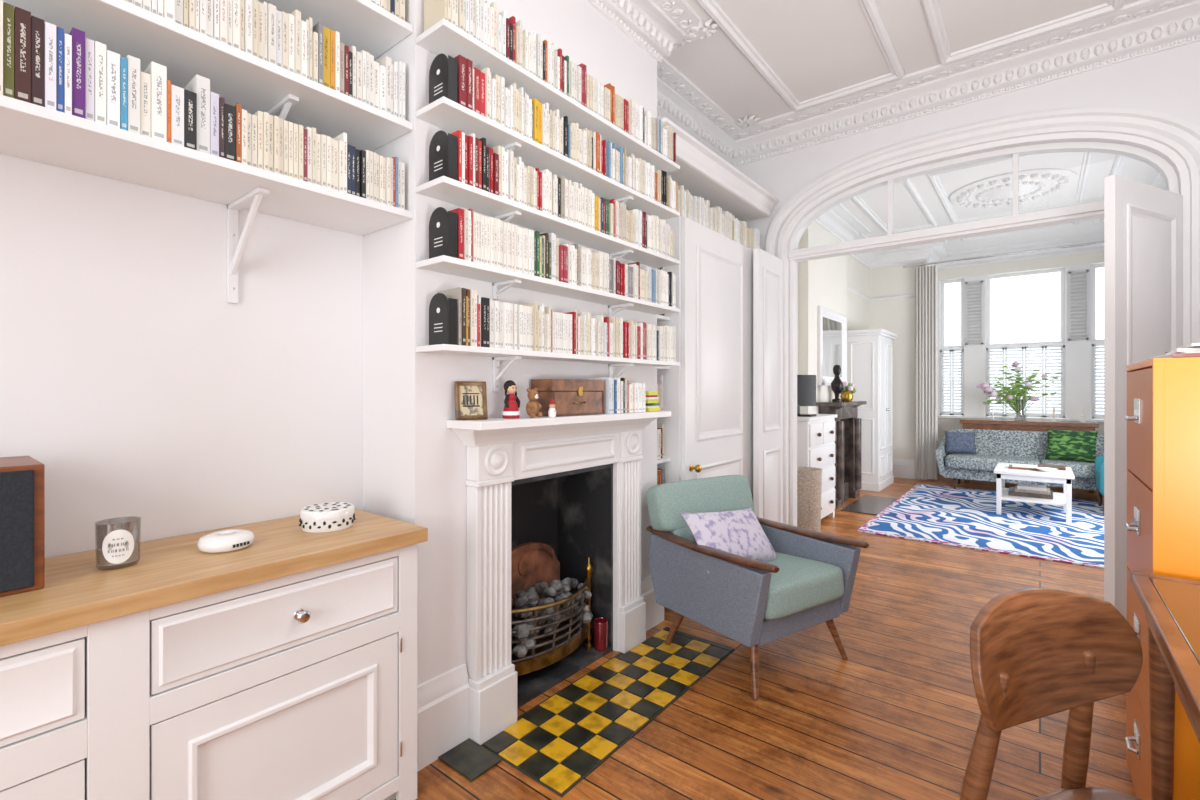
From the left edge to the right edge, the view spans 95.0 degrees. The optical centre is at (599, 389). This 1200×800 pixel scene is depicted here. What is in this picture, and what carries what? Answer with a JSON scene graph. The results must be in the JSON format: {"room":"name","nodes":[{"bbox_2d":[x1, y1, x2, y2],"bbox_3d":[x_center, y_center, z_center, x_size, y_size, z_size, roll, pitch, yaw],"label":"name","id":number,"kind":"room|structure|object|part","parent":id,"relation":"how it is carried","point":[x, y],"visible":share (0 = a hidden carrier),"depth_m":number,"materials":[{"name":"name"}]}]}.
{"room":"home study","nodes":[
{"label":"home study","id":0,"kind":"room"},
{"bbox_2d":[0,154,868,557],"bbox_3d":[0.672,-0.360,4.137,0.200,3.220,12.100,0,0,39],"label":"wall","id":1,"kind":"structure","parent":0,"point":[153,405],"depth_m":1.59,"materials":[{"name":"paint"}]},
{"bbox_2d":[0,95,412,235],"bbox_3d":[-1.451,-0.582,1.059,0.329,0.024,2.241,0,0,39],"label":"shelf","id":2,"kind":"object","parent":1,"relation":"attached to","point":[29,131],"visible":1,"depth_m":1.43,"materials":[{"name":"paint"}]},
{"bbox_2d":[0,0,404,208],"bbox_3d":[-1.018,-0.695,1.484,0.145,0.200,1.005,0,0,39],"label":"books","id":3,"kind":"object","parent":2,"relation":"on","point":[74,74],"visible":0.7,"depth_m":1.33,"materials":[{"name":"paper"}]},
{"bbox_2d":[3,0,412,150],"bbox_3d":[-1.451,-0.877,1.059,0.329,0.024,2.241,0,0,39],"label":"shelf","id":4,"kind":"object","parent":1,"relation":"attached to","point":[252,82],"visible":0.63,"depth_m":1.48,"materials":[{"name":"paint"}]},
{"bbox_2d":[125,0,404,119],"bbox_3d":[-1.019,-0.989,1.485,0.147,0.200,1.004,0,0,39],"label":"books","id":5,"kind":"object","parent":4,"relation":"on","point":[282,39],"visible":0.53,"depth_m":1.56,"materials":[{"name":"paper"}]},
{"bbox_2d":[227,187,268,303],"bbox_3d":[-1.045,-0.419,1.630,0.250,0.300,0.028,0,0,39],"label":"shelf bracket","id":6,"kind":"object","parent":1,"relation":"attached to","point":[235,249],"visible":1,"depth_m":1.69,"materials":[{"name":"metal"}]},
{"bbox_2d":[267,94,298,119],"bbox_3d":[-0.995,-0.764,1.692,0.250,0.200,0.028,0,0,39],"label":"shelf bracket","id":7,"kind":"object","parent":1,"relation":"attached to","point":[281,109],"visible":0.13,"depth_m":1.65,"materials":[{"name":"metal"}]},
{"bbox_2d":[257,0,412,59],"bbox_3d":[-1.451,-1.202,1.059,0.329,0.024,2.241,0,0,39],"label":"shelf","id":8,"kind":"object","parent":1,"relation":"attached to","point":[365,25],"visible":0.55,"depth_m":1.77,"materials":[{"name":"paint"}]},
{"bbox_2d":[370,0,404,20],"bbox_3d":[-1.020,-1.310,1.484,0.147,0.190,1.003,0,0,39],"label":"books","id":9,"kind":"object","parent":8,"relation":"on","point":[396,7],"visible":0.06,"depth_m":1.80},
{"bbox_2d":[661,118,777,220],"bbox_3d":[0.672,-1.212,3.634,0.430,0.445,1.575,0,0,39],"label":"shelf","id":10,"kind":"object","parent":1,"relation":"attached to","point":[706,175],"visible":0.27,"depth_m":3.54,"materials":[{"name":"white paint"}]},
{"bbox_2d":[363,0,656,708],"bbox_3d":[-0.277,-0.360,2.503,0.360,3.220,1.477,0,0,39],"label":"wall","id":11,"kind":"structure","parent":0,"point":[415,466],"depth_m":1.97,"materials":[{"name":"paint"}]},
{"bbox_2d":[417,663,469,771],"bbox_3d":[-0.681,1.117,1.992,0.368,0.265,0.230,0,0,39],"label":"baseboard","id":12,"kind":"structure","parent":11,"relation":"attached to","point":[442,700],"depth_m":1.88,"materials":[{"name":"white paint"}]},
{"bbox_2d":[492,356,520,391],"bbox_3d":[-0.348,-0.059,2.052,0.130,0.130,0.028,0,0,39],"label":"shelf bracket","id":13,"kind":"object","parent":11,"relation":"attached to","point":[496,374],"visible":1,"depth_m":2.08,"materials":[{"name":"metal"}]},
{"bbox_2d":[492,279,520,299],"bbox_3d":[-0.348,-0.374,2.052,0.130,0.060,0.028,0,0,39],"label":"shelf bracket","id":14,"kind":"object","parent":11,"relation":"attached to","point":[496,291],"visible":1,"depth_m":2.06,"materials":[{"name":"metal"}]},
{"bbox_2d":[493,210,520,222],"bbox_3d":[-0.348,-0.624,2.052,0.130,0.060,0.028,0,0,39],"label":"shelf bracket","id":15,"kind":"object","parent":11,"relation":"attached to","point":[506,217],"visible":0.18,"depth_m":2.04,"materials":[{"name":"metal"}]},
{"bbox_2d":[504,142,520,150],"bbox_3d":[-0.348,-0.874,2.052,0.130,0.060,0.028,0,0,39],"label":"shelf bracket","id":16,"kind":"object","parent":11,"relation":"attached to","point":[513,146],"visible":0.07,"depth_m":2.02,"materials":[{"name":"metal"}]},
{"bbox_2d":[416,18,679,172],"bbox_3d":[-0.097,-1.160,2.347,0.154,0.020,1.457,0,0,39],"label":"shelf","id":17,"kind":"object","parent":11,"relation":"attached to","point":[443,37],"visible":0.76,"depth_m":2.07,"materials":[{"name":"paint"}]},
{"bbox_2d":[424,0,675,162],"bbox_3d":[-0.099,-1.264,2.347,0.131,0.186,1.421,0,0,39],"label":"books","id":18,"kind":"object","parent":17,"relation":"on","point":[480,19],"visible":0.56,"depth_m":2.12,"materials":[{"name":"paper"}]},
{"bbox_2d":[416,96,679,219],"bbox_3d":[-0.097,-0.915,2.347,0.154,0.020,1.457,0,0,39],"label":"shelf","id":19,"kind":"object","parent":11,"relation":"attached to","point":[444,113],"visible":0.76,"depth_m":2.11,"materials":[{"name":"paint"}]},
{"bbox_2d":[429,53,456,103],"bbox_3d":[-0.517,-1.012,1.813,0.107,0.172,0.037,0,0,39],"label":"bookend","id":20,"kind":"object","parent":19,"relation":"on","point":[443,69],"visible":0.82,"depth_m":1.79,"materials":[{"name":"black metal"}]},
{"bbox_2d":[455,54,675,209],"bbox_3d":[-0.080,-1.017,2.370,0.131,0.182,1.371,0,0,39],"label":"books","id":21,"kind":"object","parent":19,"relation":"on","point":[486,95],"visible":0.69,"depth_m":2.15,"materials":[{"name":"paper"}]},
{"bbox_2d":[416,176,679,267],"bbox_3d":[-0.097,-0.665,2.347,0.154,0.020,1.457,0,0,39],"label":"shelf","id":22,"kind":"object","parent":11,"relation":"attached to","point":[443,188],"visible":1,"depth_m":2.12,"materials":[{"name":"paint"}]},
{"bbox_2d":[429,130,456,180],"bbox_3d":[-0.517,-0.762,1.813,0.107,0.172,0.037,0,0,39],"label":"bookend","id":23,"kind":"object","parent":22,"relation":"on","point":[443,147],"visible":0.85,"depth_m":1.79,"materials":[{"name":"black metal"}]},
{"bbox_2d":[451,130,674,258],"bbox_3d":[-0.081,-0.768,2.368,0.131,0.186,1.366,0,0,39],"label":"books","id":24,"kind":"object","parent":22,"relation":"on","point":[495,170],"visible":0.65,"depth_m":2.15,"materials":[{"name":"paper"}]},
{"bbox_2d":[416,255,679,314],"bbox_3d":[-0.097,-0.415,2.347,0.154,0.020,1.457,0,0,39],"label":"shelf","id":25,"kind":"object","parent":11,"relation":"attached to","point":[444,264],"visible":1,"depth_m":2.11,"materials":[{"name":"paint"}]},
{"bbox_2d":[429,207,456,258],"bbox_3d":[-0.517,-0.512,1.813,0.107,0.172,0.037,0,0,39],"label":"bookend","id":26,"kind":"object","parent":25,"relation":"on","point":[442,223],"visible":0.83,"depth_m":1.79,"materials":[{"name":"black metal"}]},
{"bbox_2d":[451,208,675,307],"bbox_3d":[-0.079,-0.518,2.371,0.132,0.185,1.374,0,0,39],"label":"books","id":27,"kind":"object","parent":25,"relation":"on","point":[491,241],"visible":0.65,"depth_m":2.13,"materials":[{"name":"paper"}]},
{"bbox_2d":[416,344,679,366],"bbox_3d":[-0.097,-0.135,2.347,0.154,0.020,1.457,0,0,39],"label":"shelf","id":28,"kind":"object","parent":11,"relation":"attached to","point":[439,348],"visible":1,"depth_m":2.05,"materials":[{"name":"paint"}]},
{"bbox_2d":[429,293,456,344],"bbox_3d":[-0.517,-0.232,1.813,0.107,0.172,0.037,0,0,39],"label":"bookend","id":29,"kind":"object","parent":28,"relation":"on","point":[442,310],"visible":0.84,"depth_m":1.79,"materials":[{"name":"black metal"}]},
{"bbox_2d":[437,287,675,361],"bbox_3d":[-0.079,-0.240,2.371,0.132,0.190,1.373,0,0,39],"label":"books","id":30,"kind":"object","parent":28,"relation":"on","point":[481,321],"visible":0.73,"depth_m":2.15,"materials":[{"name":"paper"}]},
{"bbox_2d":[511,542,592,675],"bbox_3d":[-0.247,0.970,2.458,0.284,0.520,0.551,0,0,39],"label":"fireplace grate","id":31,"kind":"object","parent":11,"relation":"in","point":[548,612],"visible":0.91,"depth_m":2.45,"materials":[{"name":"metal"}]},
{"bbox_2d":[447,411,670,744],"bbox_3d":[-0.090,0.677,2.332,0.184,1.145,1.200,0,0,39],"label":"fireplace surround","id":32,"kind":"object","parent":11,"relation":"attached to","point":[501,451],"visible":0.98,"depth_m":2.06,"materials":[{"name":"white paint"}]},
{"bbox_2d":[454,381,487,419],"bbox_3d":[-0.457,0.040,1.944,0.110,0.142,0.053,0,0,-26],"label":"picture frame","id":33,"kind":"object","parent":32,"relation":"on","point":[470,396],"visible":0.96,"depth_m":1.94,"materials":[{"name":"wood"}]},
{"bbox_2d":[502,380,519,418],"bbox_3d":[-0.328,0.034,2.038,0.069,0.141,0.065,0,0,-20],"label":"doll","id":34,"kind":"object","parent":32,"relation":"on","point":[512,402],"visible":1,"depth_m":2.02,"materials":[{"name":"red fabric"}]},
{"bbox_2d":[526,388,542,417],"bbox_3d":[-0.252,0.047,2.078,0.060,0.112,0.060,0,0,39],"label":"teddy bear","id":35,"kind":"object","parent":32,"relation":"on","point":[532,407],"visible":1,"depth_m":2.06},
{"bbox_2d":[548,399,555,416],"bbox_3d":[-0.183,0.070,2.106,0.032,0.070,0.031,0,0,39],"label":"gnome figurine","id":36,"kind":"object","parent":32,"relation":"on","point":[552,412],"visible":1,"depth_m":2.10,"materials":[{"name":"white ceramic"}]},
{"bbox_2d":[531,379,604,416],"bbox_3d":[-0.124,0.030,2.305,0.132,0.148,0.331,0,0,39],"label":"wooden box","id":37,"kind":"object","parent":32,"relation":"on","point":[572,397],"visible":0.84,"depth_m":2.23,"materials":[{"name":"brown wood"}]},
{"bbox_2d":[588,377,645,413],"bbox_3d":[0.082,0.025,2.561,0.131,0.160,0.301,0,0,39],"label":"books","id":38,"kind":"object","parent":32,"relation":"on","point":[621,396],"visible":0.84,"depth_m":2.50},
{"bbox_2d":[646,391,659,410],"bbox_3d":[0.225,0.055,2.750,0.115,0.098,0.105,0,0,39],"label":"booklets","id":39,"kind":"object","parent":32,"relation":"on","point":[652,404],"visible":0.52,"depth_m":2.70,"materials":[{"name":"yellow"}]},
{"bbox_2d":[594,617,607,651],"bbox_3d":[0.005,1.162,2.615,0.068,0.135,0.068,0,0,39],"label":"glass candle","id":40,"kind":"object","parent":11,"relation":"in","point":[600,624],"visible":1,"depth_m":2.59,"materials":[{"name":"red wax"}]},
{"bbox_2d":[608,363,633,377],"bbox_3d":[0.098,-0.059,2.611,0.130,0.130,0.028,0,0,39],"label":"shelf bracket","id":41,"kind":"object","parent":11,"relation":"attached to","point":[610,366],"visible":0.61,"depth_m":2.62,"materials":[{"name":"metal"}]},
{"bbox_2d":[608,303,633,316],"bbox_3d":[0.098,-0.374,2.611,0.130,0.060,0.028,0,0,39],"label":"shelf bracket","id":42,"kind":"object","parent":11,"relation":"attached to","point":[622,306],"visible":0.85,"depth_m":2.62,"materials":[{"name":"metal"}]},
{"bbox_2d":[609,250,633,259],"bbox_3d":[0.098,-0.624,2.611,0.130,0.060,0.028,0,0,39],"label":"shelf bracket","id":43,"kind":"object","parent":11,"relation":"attached to","point":[620,254],"visible":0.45,"depth_m":2.60,"materials":[{"name":"metal"}]},
{"bbox_2d":[616,196,633,202],"bbox_3d":[0.098,-0.874,2.611,0.130,0.060,0.028,0,0,39],"label":"shelf bracket","id":44,"kind":"object","parent":11,"relation":"attached to","point":[629,198],"visible":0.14,"depth_m":2.58,"materials":[{"name":"metal"}]},
{"bbox_2d":[641,575,663,630],"bbox_3d":[0.132,1.117,2.992,0.348,0.265,0.258,0,0,39],"label":"baseboard","id":45,"kind":"structure","parent":11,"relation":"attached to","point":[654,611],"depth_m":2.89,"materials":[{"name":"white paint"}]},
{"bbox_2d":[586,0,1199,166],"bbox_3d":[0.242,-1.875,1.023,3.020,0.190,6.300,0,0,39],"label":"trim","id":46,"kind":"structure","parent":11,"relation":"attached to","point":[652,10],"depth_m":3.28,"materials":[{"name":"paint"}]},
{"bbox_3d":[0.242,-1.875,1.023,3.020,0.190,6.300,0,0,39],"label":"cornice","id":47,"kind":"part","parent":46,"relation":"part of","materials":[{"name":"white paint"}]},
{"bbox_2d":[395,475,1135,799],"bbox_3d":[1.960,1.300,3.170,3.420,0.100,12.200,0,0,39],"label":"floor","id":48,"kind":"structure","parent":0,"point":[898,718],"depth_m":2.11,"materials":[{"name":"brown wood"}]},
{"bbox_2d":[0,509,427,799],"bbox_3d":[-1.247,0.837,1.168,0.505,0.827,1.707,0,0,39],"label":"sideboard","id":49,"kind":"object","parent":48,"relation":"on","point":[283,665],"visible":0.98,"depth_m":1.30,"materials":[{"name":"white paint"}]},
{"bbox_2d":[0,456,44,596],"bbox_3d":[-1.340,0.290,1.165,0.252,0.265,0.206,0,0,39],"label":"speaker","id":50,"kind":"object","parent":49,"relation":"on","point":[22,478],"visible":1,"depth_m":1.14},
{"bbox_2d":[98,530,137,565],"bbox_3d":[-1.161,0.368,1.325,0.086,0.108,0.085,0,0,39],"label":"candle","id":51,"kind":"object","parent":49,"relation":"on","point":[118,547],"visible":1,"depth_m":1.29,"materials":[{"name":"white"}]},
{"bbox_2d":[197,529,254,552],"bbox_3d":[-0.998,0.402,1.471,0.131,0.041,0.128,0,0,39],"label":"diffuser","id":52,"kind":"object","parent":49,"relation":"on","point":[230,540],"visible":1,"depth_m":1.43,"materials":[{"name":"white"}]},
{"bbox_2d":[299,502,355,532],"bbox_3d":[-0.839,0.390,1.697,0.153,0.064,0.157,0,0,39],"label":"tin","id":53,"kind":"object","parent":49,"relation":"on","point":[331,516],"visible":1,"depth_m":1.64,"materials":[{"name":"white metal"}]},
{"bbox_2d":[438,627,734,796],"bbox_3d":[0.050,1.245,2.252,0.445,0.011,1.360,0,0,39],"label":"tiled hearth","id":54,"kind":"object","parent":48,"relation":"on","point":[558,742],"depth_m":2.10,"materials":[{"name":"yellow tile"}]},
{"bbox_2d":[657,216,680,482],"bbox_3d":[0.254,0.130,3.166,0.359,2.240,0.219,0,0,39],"label":"bookcase","id":55,"kind":"object","parent":48,"relation":"on","point":[671,461],"visible":0.08,"depth_m":3.14,"materials":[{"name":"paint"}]},
{"bbox_2d":[657,375,662,410],"bbox_3d":[0.259,0.022,3.137,0.155,0.215,0.162,0,0,39],"label":"books","id":56,"kind":"object","parent":55,"relation":"in","point":[659,377],"visible":0.09,"depth_m":3.13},
{"bbox_2d":[657,424,663,458],"bbox_3d":[0.263,0.295,3.143,0.151,0.189,0.175,0,0,39],"label":"books","id":57,"kind":"object","parent":55,"relation":"in","point":[660,428],"visible":0.15,"depth_m":3.12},
{"bbox_2d":[657,468,664,484],"bbox_3d":[0.260,0.549,3.138,0.153,0.201,0.164,0,0,39],"label":"books","id":58,"kind":"object","parent":55,"relation":"in","point":[660,471],"visible":0.06,"depth_m":3.13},
{"bbox_2d":[681,217,752,498],"bbox_3d":[0.783,0.130,3.756,0.448,2.240,1.353,0,0,39],"label":"tall cabinet","id":59,"kind":"object","parent":48,"relation":"on","point":[716,269],"visible":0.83,"depth_m":3.40,"materials":[{"name":"white paint"}]},
{"bbox_2d":[676,182,759,248],"bbox_3d":[0.758,-1.100,3.708,0.168,0.219,1.237,0,0,39],"label":"books","id":60,"kind":"object","parent":59,"relation":"on","point":[697,209],"visible":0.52,"depth_m":3.57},
{"bbox_2d":[646,475,868,699],"bbox_3d":[0.718,0.858,2.639,0.710,0.788,0.820,0,0,-33],"label":"armchair","id":61,"kind":"object","parent":48,"relation":"on","point":[753,603],"visible":0.88,"depth_m":2.50,"materials":[{"name":"grey fabric"}]},
{"bbox_2d":[681,508,776,573],"bbox_3d":[0.627,0.705,2.623,0.517,0.269,0.212,0,0,-35],"label":"cushion","id":62,"kind":"object","parent":61,"relation":"on","point":[738,532],"visible":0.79,"depth_m":2.57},
{"bbox_2d":[797,467,821,531],"bbox_3d":[1.729,0.955,4.610,0.250,0.590,0.250,0,0,39],"label":"laundry basket","id":63,"kind":"object","parent":48,"relation":"on","point":[809,479],"visible":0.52,"depth_m":4.51,"materials":[{"name":"wicker"}]},
{"bbox_2d":[797,413,836,518],"bbox_3d":[1.934,0.745,5.189,0.418,1.010,0.840,0,0,39],"label":"dresser","id":64,"kind":"object","parent":48,"relation":"on","point":[815,434],"visible":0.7,"depth_m":5.05,"materials":[{"name":"white paint"}]},
{"bbox_2d":[797,375,815,416],"bbox_3d":[1.815,0.050,5.072,0.336,0.380,0.264,0,0,23],"label":"computer monitor","id":65,"kind":"object","parent":64,"relation":"on","point":[806,384],"visible":0.57,"depth_m":5.08,"materials":[{"name":"black"}]},
{"bbox_2d":[816,401,866,508],"bbox_3d":[2.726,0.690,6.176,0.259,1.120,1.050,0,0,39],"label":"marble fireplace","id":66,"kind":"object","parent":48,"relation":"on","point":[848,427],"visible":0.79,"depth_m":6.35,"materials":[{"name":"black stone"}]},
{"bbox_2d":[831,365,843,401],"bbox_3d":[2.515,-0.070,5.830,0.124,0.400,0.126,0,0,39],"label":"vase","id":67,"kind":"object","parent":66,"relation":"on","point":[837,388],"visible":0.87,"depth_m":5.80,"materials":[{"name":"black"}]},
{"bbox_2d":[840,381,855,401],"bbox_3d":[2.752,0.015,6.131,0.176,0.228,0.206,0,0,39],"label":"pot","id":68,"kind":"object","parent":66,"relation":"on","point":[846,395],"visible":0.77,"depth_m":6.09,"materials":[{"name":"gold metal"}]},
{"bbox_2d":[840,495,898,514],"bbox_3d":[2.958,1.245,5.990,0.365,0.010,1.050,0,0,39],"label":"hearth","id":69,"kind":"object","parent":48,"relation":"on","point":[867,504],"visible":0.91,"depth_m":5.91,"materials":[{"name":"stone"}]},
{"bbox_2d":[847,328,897,491],"bbox_3d":[3.555,0.250,7.189,0.430,2.000,0.930,0,0,39],"label":"wardrobe","id":70,"kind":"object","parent":48,"relation":"on","point":[869,351],"visible":0.92,"depth_m":6.87,"materials":[{"name":"white paint"}]},
{"bbox_2d":[857,484,1103,568],"bbox_3d":[4.059,1.244,5.410,2.100,0.011,3.120,0,0,39],"label":"rug","id":71,"kind":"object","parent":48,"relation":"on","point":[944,515],"visible":0.54,"depth_m":5.06,"materials":[{"name":"fabric"}]},
{"bbox_2d":[935,429,1103,490],"bbox_3d":[5.241,0.873,6.535,2.080,0.728,0.754,0,0,39],"label":"sofa","id":72,"kind":"object","parent":71,"relation":"on","point":[992,447],"visible":0.49,"depth_m":6.73,"materials":[{"name":"grey fabric"}]},
{"bbox_2d":[944,431,976,454],"bbox_3d":[4.623,0.675,7.059,0.340,0.278,0.178,0,0,27],"label":"cushion","id":73,"kind":"object","parent":72,"relation":"on","point":[956,442],"visible":1,"depth_m":7.01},
{"bbox_2d":[1045,429,1097,462],"bbox_3d":[5.454,0.640,6.369,0.200,0.357,0.460,0,0,-41],"label":"cushion","id":74,"kind":"object","parent":72,"relation":"on","point":[1062,444],"visible":1,"depth_m":6.32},
{"bbox_2d":[994,462,1074,522],"bbox_3d":[4.399,1.019,5.586,0.610,0.438,0.780,0,0,39],"label":"coffee table","id":75,"kind":"object","parent":71,"relation":"on","point":[1064,477],"visible":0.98,"depth_m":5.37,"materials":[{"name":"white paint"}]},
{"bbox_2d":[1008,464,1065,499],"bbox_3d":[4.435,0.919,5.583,0.450,0.302,0.540,0,0,39],"label":"books","id":76,"kind":"object","parent":75,"relation":"on","point":[1023,490],"depth_m":5.51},
{"bbox_2d":[1095,456,1103,515],"bbox_3d":[5.341,0.854,5.492,0.560,0.767,0.710,0,0,39],"label":"armchair","id":77,"kind":"object","parent":71,"relation":"on","point":[1099,461],"visible":0.18,"depth_m":5.64,"materials":[{"name":"teal fabric"}]},
{"bbox_2d":[960,418,1098,493],"bbox_3d":[5.586,0.825,7.223,1.400,0.850,0.540,0,0,39],"label":"console table","id":78,"kind":"object","parent":48,"relation":"on","point":[968,423],"visible":0.5,"depth_m":7.04,"materials":[{"name":"brown wood"}]},
{"bbox_2d":[991,407,994,419],"bbox_3d":[5.326,0.314,7.457,0.060,0.172,0.058,0,0,39],"label":"candlestick","id":79,"kind":"object","parent":78,"relation":"on","point":[992,413],"visible":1,"depth_m":7.45,"materials":[{"name":"ceramic"}]},
{"bbox_2d":[976,361,1061,416],"bbox_3d":[5.443,0.014,7.170,0.887,0.772,0.321,0,0,34],"label":"plant","id":80,"kind":"object","parent":78,"relation":"on","point":[1009,398],"visible":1,"depth_m":7.17,"materials":[{"name":"green plant"}]},
{"bbox_2d":[1051,408,1055,420],"bbox_3d":[5.825,0.314,7.058,0.060,0.172,0.058,0,0,39],"label":"candlestick","id":81,"kind":"object","parent":78,"relation":"on","point":[1053,415],"visible":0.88,"depth_m":7.05,"materials":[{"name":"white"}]},
{"bbox_2d":[1080,408,1085,421],"bbox_3d":[6.044,0.314,6.883,0.060,0.172,0.058,0,0,39],"label":"candlestick","id":82,"kind":"object","parent":78,"relation":"on","point":[1082,415],"visible":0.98,"depth_m":6.88,"materials":[{"name":"white ceramic"}]},
{"bbox_2d":[960,588,1142,799],"bbox_3d":[0.958,0.837,0.963,0.476,0.829,0.523,0,0,-20],"label":"desk chair","id":83,"kind":"object","parent":48,"relation":"on","point":[1036,653],"visible":1,"depth_m":1.14,"materials":[{"name":"brown wood"}]},
{"bbox_2d":[1125,357,1199,799],"bbox_3d":[1.799,0.585,1.404,0.664,1.330,0.540,0,0,39],"label":"filing cabinet","id":84,"kind":"object","parent":48,"relation":"on","point":[1162,525],"visible":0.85,"depth_m":1.37,"materials":[{"name":"orange metal"}]},
{"bbox_2d":[1147,342,1199,359],"bbox_3d":[1.732,-0.104,1.493,0.350,0.047,0.347,0,0,39],"label":"magazines","id":85,"kind":"object","parent":84,"relation":"on","point":[1191,350],"visible":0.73,"depth_m":1.45,"materials":[{"name":"white paper"}]},
{"bbox_2d":[1130,571,1199,799],"bbox_3d":[1.204,0.850,0.605,0.775,0.800,1.350,0,0,39],"label":"writing desk","id":86,"kind":"object","parent":48,"relation":"on","point":[1171,605],"visible":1,"depth_m":1.23,"materials":[{"name":"brown wood"}]},
{"bbox_2d":[798,221,846,413],"bbox_3d":[2.554,-0.360,6.249,0.100,3.220,1.450,0,0,39],"label":"wall","id":87,"kind":"structure","parent":0,"point":[821,282],"depth_m":5.86,"materials":[{"name":"paint"}]},
{"bbox_2d":[818,306,846,385],"bbox_3d":[2.658,-0.475,6.262,0.045,0.850,1.000,0,0,39],"label":"wall mirror","id":88,"kind":"object","parent":87,"relation":"attached to","point":[832,325],"visible":0.87,"depth_m":6.22,"materials":[{"name":"white paint"}]},
{"bbox_2d":[847,285,914,301],"bbox_3d":[3.744,-1.330,7.250,0.710,0.060,1.600,0,0,39],"label":"rail","id":89,"kind":"object","parent":87,"relation":"attached to","point":[849,288],"visible":0.78,"depth_m":7.82,"materials":[{"name":"white paint"}]},
{"bbox_2d":[869,262,927,459],"bbox_3d":[4.525,-0.360,8.226,0.710,3.220,0.900,0,0,39],"label":"wall","id":90,"kind":"structure","parent":0,"point":[897,316],"depth_m":7.85,"materials":[{"name":"paint"}]},
{"bbox_2d":[893,459,940,479],"bbox_3d":[3.959,1.117,5.669,3.020,0.265,5.200,0,0,39],"label":"baseboard","id":91,"kind":"structure","parent":90,"relation":"attached to","point":[902,468],"depth_m":7.79,"materials":[{"name":"white paint"}]},
{"bbox_2d":[815,174,1165,269],"bbox_3d":[3.959,-1.875,5.669,3.020,0.190,5.200,0,0,39],"label":"crown molding","id":92,"kind":"structure","parent":90,"relation":"attached to","point":[838,221],"depth_m":7.44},
{"bbox_2d":[903,241,1103,479],"bbox_3d":[5.244,-0.262,6.955,2.500,2.963,0.086,0,0,39],"label":"curtain","id":93,"kind":"object","parent":90,"relation":"hanging from","point":[926,278],"visible":0.98,"depth_m":7.56,"materials":[{"name":"fabric"}]},
{"bbox_2d":[664,0,1157,252],"bbox_3d":[1.960,-2.045,3.170,3.420,0.150,12.200,0,0,39],"label":"ceiling","id":94,"kind":"structure","parent":0,"point":[816,48],"depth_m":3.29,"materials":[{"name":"paint"}]},
{"bbox_2d":[949,168,1077,208],"bbox_3d":[4.006,-1.937,5.375,1.000,0.095,1.000,0,0,39],"label":"ceiling rose","id":95,"kind":"object","parent":94,"relation":"attached to","point":[997,190],"depth_m":5.26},
{"bbox_2d":[696,0,1161,249],"bbox_3d":[1.952,-1.955,2.920,2.400,0.030,10.200,0,0,39],"label":"molding","id":96,"kind":"structure","parent":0,"point":[931,9],"depth_m":3.31,"materials":[{"name":"paint"}]},
{"bbox_2d":[735,41,1199,524],"bbox_3d":[2.194,-0.360,3.623,3.220,3.220,0.200,0,0,39],"label":"wall","id":97,"kind":"structure","parent":0,"point":[1166,81],"depth_m":3.29,"materials":[{"name":"paint"}]},
{"bbox_2d":[753,248,782,522],"bbox_3d":[1.210,0.137,3.937,0.067,2.210,0.460,0,0,39],"label":"door","id":98,"kind":"structure","parent":97,"relation":"in","point":[767,268],"depth_m":3.85,"materials":[{"name":"white paint"}]},
{"bbox_2d":[765,108,1199,523],"bbox_3d":[2.191,-0.193,3.466,2.371,2.885,0.050,0,0,39],"label":"trim","id":99,"kind":"structure","parent":97,"relation":"attached to","point":[1176,139],"depth_m":3.21,"materials":[{"name":"white paint"}]},
{"bbox_2d":[788,142,1179,526],"bbox_3d":[2.245,-0.110,3.534,2.041,2.720,0.115,0,0,39],"label":"door frame","id":100,"kind":"structure","parent":97,"relation":"in","point":[1093,210],"depth_m":3.56,"materials":[{"name":"white paint"}]},
{"bbox_2d":[1104,175,1182,619],"bbox_3d":[2.651,0.127,2.674,0.660,2.230,0.067,0,0,-24],"label":"door","id":101,"kind":"structure","parent":97,"relation":"in","point":[1143,223],"depth_m":2.56,"materials":[{"name":"white paint"}]},
{"bbox_2d":[938,251,1103,446],"bbox_3d":[5.923,-0.360,7.556,2.310,3.220,0.200,0,0,39],"label":"wall","id":102,"kind":"structure","parent":0,"point":[1055,262],"depth_m":7.61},
{"bbox_2d":[938,264,1103,421],"bbox_3d":[5.898,-0.610,7.524,2.310,2.040,0.240,0,0,39],"label":"window","id":103,"kind":"structure","parent":102,"relation":"in","point":[1078,353],"depth_m":7.46,"materials":[{"name":"white paint"}]},
{"bbox_2d":[940,349,963,415],"bbox_3d":[5.153,-0.109,8.047,0.284,0.955,0.073,0,0,39],"label":"window shutters","id":104,"kind":"object","parent":103,"relation":"attached to","point":[951,352],"depth_m":8.06,"materials":[{"name":"paint"}]},
{"bbox_2d":[965,281,982,344],"bbox_3d":[5.361,-1.098,7.880,0.201,0.899,0.073,0,0,39],"label":"window shutters","id":105,"kind":"object","parent":103,"relation":"attached to","point":[967,342],"depth_m":7.86,"materials":[{"name":"paint"}]},
{"bbox_2d":[986,345,1064,417],"bbox_3d":[5.804,-0.109,7.525,0.841,0.955,0.073,0,0,39],"label":"window shutters","id":106,"kind":"object","parent":103,"relation":"attached to","point":[1044,400],"depth_m":7.48,"materials":[{"name":"paint"}]},
{"bbox_2d":[1068,270,1088,340],"bbox_3d":[6.240,-1.099,7.176,0.196,0.900,0.073,0,0,39],"label":"window shutters","id":107,"kind":"object","parent":103,"relation":"attached to","point":[1074,337],"depth_m":7.15,"materials":[{"name":"paint"}]},
{"bbox_2d":[1092,344,1103,418],"bbox_3d":[6.388,-0.109,7.058,0.104,0.950,0.073,0,0,39],"label":"window shutters","id":108,"kind":"object","parent":103,"relation":"attached to","point":[1093,358],"depth_m":7.07,"materials":[{"name":"paint"}]}
]}

